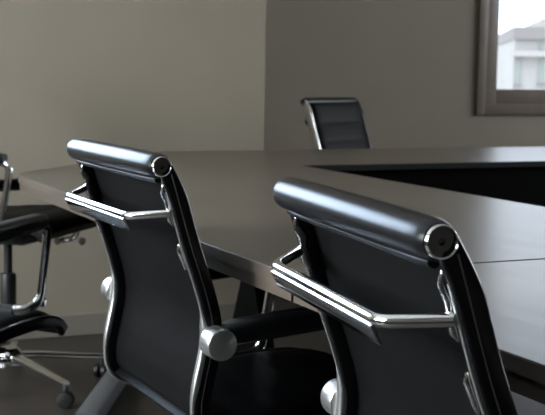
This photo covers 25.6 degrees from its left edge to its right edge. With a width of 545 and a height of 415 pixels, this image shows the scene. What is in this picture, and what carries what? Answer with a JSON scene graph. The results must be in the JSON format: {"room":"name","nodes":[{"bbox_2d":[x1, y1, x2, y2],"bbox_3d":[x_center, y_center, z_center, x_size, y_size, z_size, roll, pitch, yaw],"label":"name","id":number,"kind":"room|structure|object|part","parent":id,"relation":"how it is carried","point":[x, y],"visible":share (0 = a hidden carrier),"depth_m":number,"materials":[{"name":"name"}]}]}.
{"room":"office","nodes":[
{"label":"office","id":0,"kind":"room"},
{"bbox_2d":[0,0,265,314],"bbox_3d":[-2.296,-0.836,4.091,4.910,2.800,0.200,-2,7,-25],"label":"wall","id":1,"kind":"structure","parent":0,"point":[150,75],"depth_m":4.81,"materials":[{"name":"beige paint"}]},
{"bbox_2d":[8,303,235,340],"bbox_3d":[-2.183,0.520,4.185,4.710,0.088,0.014,-2,7,-25],"label":"baseboard","id":2,"kind":"structure","parent":1,"relation":"attached to","point":[83,323],"depth_m":4.83,"materials":[{"name":"paint"}]},
{"bbox_2d":[0,291,544,414],"bbox_3d":[1.482,0.887,2.347,10.200,0.120,9.600,-2,7,-25],"label":"floor","id":3,"kind":"structure","parent":0,"point":[23,391],"depth_m":4.10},
{"bbox_2d":[0,214,67,364],"bbox_3d":[-0.865,0.267,2.873,0.677,0.920,0.659,4,7,27],"label":"office chair","id":4,"kind":"object","parent":3,"relation":"on","point":[15,320],"visible":1,"depth_m":2.86,"materials":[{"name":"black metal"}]},
{"bbox_3d":[-0.700,0.358,2.865,0.178,0.020,0.023,3,7,21],"label":"lever","id":5,"kind":"part","parent":4,"relation":"part of","materials":[{"name":"silver metal"}]},
{"bbox_3d":[-0.836,0.286,2.917,0.451,0.073,0.492,4,7,27],"label":"seat","id":6,"kind":"part","parent":4,"relation":"part of","materials":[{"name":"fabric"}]},
{"bbox_3d":[-0.630,0.155,2.744,0.035,0.219,0.366,4,7,27],"label":"armrest","id":7,"kind":"part","parent":4,"relation":"part of","materials":[{"name":"silver metal"}]},
{"bbox_3d":[-0.646,0.092,2.747,0.016,0.508,0.567,4,7,27],"label":"rail","id":8,"kind":"part","parent":4,"relation":"part of","materials":[{"name":"black leather"}]},
{"bbox_2d":[0,153,106,408],"bbox_3d":[-0.897,0.080,3.955,0.667,1.053,0.674,3,7,16],"label":"office chair","id":9,"kind":"object","parent":3,"relation":"on","point":[62,222],"visible":0.65,"depth_m":3.92,"materials":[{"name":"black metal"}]},
{"bbox_3d":[-0.963,-0.045,3.711,0.366,0.219,0.035,3,7,16],"label":"armrest","id":10,"kind":"part","parent":9,"relation":"part of","materials":[{"name":"silver metal"}]},
{"bbox_3d":[-0.908,0.488,4.188,0.039,0.048,0.294,0,6,-9],"label":"leg","id":11,"kind":"part","parent":9,"relation":"part of","materials":[{"name":"silver metal"}]},
{"bbox_3d":[-0.955,-0.156,3.717,0.567,0.508,0.016,3,7,16],"label":"rail","id":12,"kind":"part","parent":9,"relation":"part of","materials":[{"name":"black"}]},
{"bbox_3d":[-0.752,0.525,3.882,0.039,0.048,0.294,-5,9,-45],"label":"leg","id":13,"kind":"part","parent":9,"relation":"part of","materials":[{"name":"silver metal"}]},
{"bbox_3d":[-0.825,0.016,4.206,0.366,0.219,0.035,3,7,16],"label":"armrest","id":14,"kind":"part","parent":9,"relation":"part of","materials":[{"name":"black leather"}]},
{"bbox_3d":[-0.850,0.036,3.951,0.493,0.073,0.451,3,7,16],"label":"seat","id":15,"kind":"part","parent":9,"relation":"part of","materials":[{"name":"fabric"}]},
{"bbox_3d":[-0.718,0.502,4.092,0.294,0.048,0.039,-2,7,-27],"label":"leg","id":16,"kind":"part","parent":9,"relation":"part of","materials":[{"name":"silver metal"}]},
{"bbox_2d":[65,138,336,414],"bbox_3d":[-0.014,0.341,2.299,0.691,0.927,0.669,-2,7,-26],"label":"office chair","id":17,"kind":"object","parent":3,"relation":"on","point":[166,337],"visible":0.88,"depth_m":2.18,"materials":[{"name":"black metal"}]},
{"bbox_3d":[-0.316,0.011,2.144,0.012,0.021,0.336,-2,7,-26],"label":"handle plate","id":18,"kind":"part","parent":17,"relation":"part of","materials":[{"name":"silver metal"}]},
{"bbox_3d":[-0.291,-0.010,2.154,0.067,0.025,0.473,-2,7,-26],"label":"handle","id":19,"kind":"part","parent":17,"relation":"part of","materials":[{"name":"silver metal"}]},
{"bbox_3d":[-0.222,0.130,2.204,0.098,0.440,0.451,-2,7,-26],"label":"backrest","id":20,"kind":"part","parent":17,"relation":"part of","materials":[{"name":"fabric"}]},
{"bbox_3d":[-0.140,0.120,2.505,0.567,0.508,0.016,-2,7,-26],"label":"rail","id":21,"kind":"part","parent":17,"relation":"part of","materials":[{"name":"black"}]},
{"bbox_3d":[0.000,0.356,2.340,0.493,0.073,0.451,-2,7,-26],"label":"seat","id":22,"kind":"part","parent":17,"relation":"part of","materials":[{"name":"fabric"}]},
{"bbox_3d":[-0.151,0.234,2.534,0.366,0.219,0.035,-2,7,-26],"label":"armrest","id":23,"kind":"part","parent":17,"relation":"part of","materials":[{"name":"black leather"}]},
{"bbox_3d":[0.065,0.170,2.088,0.567,0.508,0.016,-2,7,-26],"label":"rail","id":24,"kind":"part","parent":17,"relation":"part of","materials":[{"name":"black"}]},
{"bbox_3d":[0.070,0.288,2.083,0.366,0.219,0.035,-2,7,-26],"label":"armrest","id":25,"kind":"part","parent":17,"relation":"part of","materials":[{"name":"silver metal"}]},
{"bbox_2d":[18,147,544,414],"bbox_3d":[2.106,0.377,3.120,4.789,0.745,5.278,-2,7,-25],"label":"conference table","id":26,"kind":"object","parent":3,"relation":"on","point":[493,198],"visible":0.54,"depth_m":3.04,"materials":[{"name":"brown wood"}]},
{"bbox_3d":[-0.055,0.426,3.064,0.028,0.530,0.540,-2,7,-25],"label":"splayed panel","id":27,"kind":"part","parent":26,"relation":"part of","materials":[{"name":"black metal"}]},
{"bbox_3d":[1.756,-0.006,4.987,3.736,0.364,0.020,-2,7,-25],"label":"modesty panel","id":28,"kind":"part","parent":26,"relation":"part of","materials":[{"name":"black wood"}]},
{"bbox_2d":[300,97,371,148],"bbox_3d":[0.510,-0.051,5.818,0.664,0.950,0.675,5,8,35],"label":"office chair","id":29,"kind":"object","parent":3,"relation":"on","point":[333,122],"visible":0.21,"depth_m":5.84,"materials":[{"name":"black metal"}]},
{"bbox_3d":[0.373,-0.236,5.595,0.567,0.508,0.016,5,8,35],"label":"rail","id":30,"kind":"part","parent":29,"relation":"part of","materials":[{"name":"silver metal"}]},
{"bbox_3d":[0.642,-0.273,5.975,0.567,0.508,0.016,5,8,35],"label":"rail","id":31,"kind":"part","parent":29,"relation":"part of","materials":[{"name":"black"}]},
{"bbox_2d":[271,177,517,414],"bbox_3d":[0.379,0.442,1.446,0.689,0.925,0.649,-1,7,-17],"label":"office chair","id":32,"kind":"object","parent":3,"relation":"on","point":[400,301],"visible":1,"depth_m":1.32,"materials":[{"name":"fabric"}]},
{"bbox_3d":[0.283,0.217,1.672,0.567,0.508,0.016,-2,7,-17],"label":"rail","id":33,"kind":"part","parent":32,"relation":"part of","materials":[{"name":"black"}]},
{"bbox_3d":[0.053,0.107,1.342,0.012,0.021,0.336,-2,7,-17],"label":"handle plate","id":34,"kind":"part","parent":32,"relation":"part of","materials":[{"name":"silver metal"}]},
{"bbox_3d":[0.080,0.087,1.348,0.067,0.025,0.473,-2,7,-17],"label":"handle","id":35,"kind":"part","parent":32,"relation":"part of","materials":[{"name":"silver metal"}]},
{"bbox_3d":[0.155,0.227,1.388,0.098,0.440,0.451,-2,7,-17],"label":"backrest","id":36,"kind":"part","parent":32,"relation":"part of","materials":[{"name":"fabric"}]},
{"bbox_3d":[0.420,0.268,1.228,0.567,0.508,0.016,-2,7,-17],"label":"rail","id":37,"kind":"part","parent":32,"relation":"part of","materials":[{"name":"black"}]},
{"bbox_2d":[264,0,544,149],"bbox_3d":[1.762,-1.141,7.452,5.290,2.800,0.200,-2,7,-25],"label":"wall","id":38,"kind":"structure","parent":0,"point":[409,65],"depth_m":6.87,"materials":[{"name":"beige paint"}]},
{"bbox_2d":[475,0,544,114],"bbox_3d":[2.481,-1.455,7.665,2.811,1.724,0.092,-2,7,-25],"label":"window","id":39,"kind":"structure","parent":38,"relation":"in","point":[489,100],"depth_m":7.18,"materials":[{"name":"brown wood"}]},
{"label":"outside","id":40,"kind":"structure","parent":0,"visible":0},
{"bbox_3d":[-6.607,-4.395,49.819,150.000,0.200,83.700,-2,7,-25],"label":"ground","id":41,"kind":"structure","parent":40,"visible":0},
{"bbox_2d":[496,18,544,89],"bbox_3d":[14.722,-4.466,39.260,14.250,2.950,8.450,2,6,7],"label":"building","id":42,"kind":"structure","parent":41,"relation":"on","point":[521,50],"depth_m":36.30,"materials":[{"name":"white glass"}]},
{"bbox_3d":[7.423,-4.122,36.342,0.140,0.770,0.110,2,6,7],"label":"window panel","id":43,"kind":"part","parent":42,"relation":"part of","materials":[{"name":"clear glass"}]},
{"bbox_3d":[8.595,-4.113,36.205,1.100,0.720,0.110,2,6,7],"label":"window panel","id":44,"kind":"part","parent":42,"relation":"part of","materials":[{"name":"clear glass"}]},
{"bbox_3d":[8.607,-4.848,36.123,1.100,0.240,0.110,2,6,7],"label":"window panel","id":45,"kind":"part","parent":42,"relation":"part of","materials":[{"name":"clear glass"}]}
]}

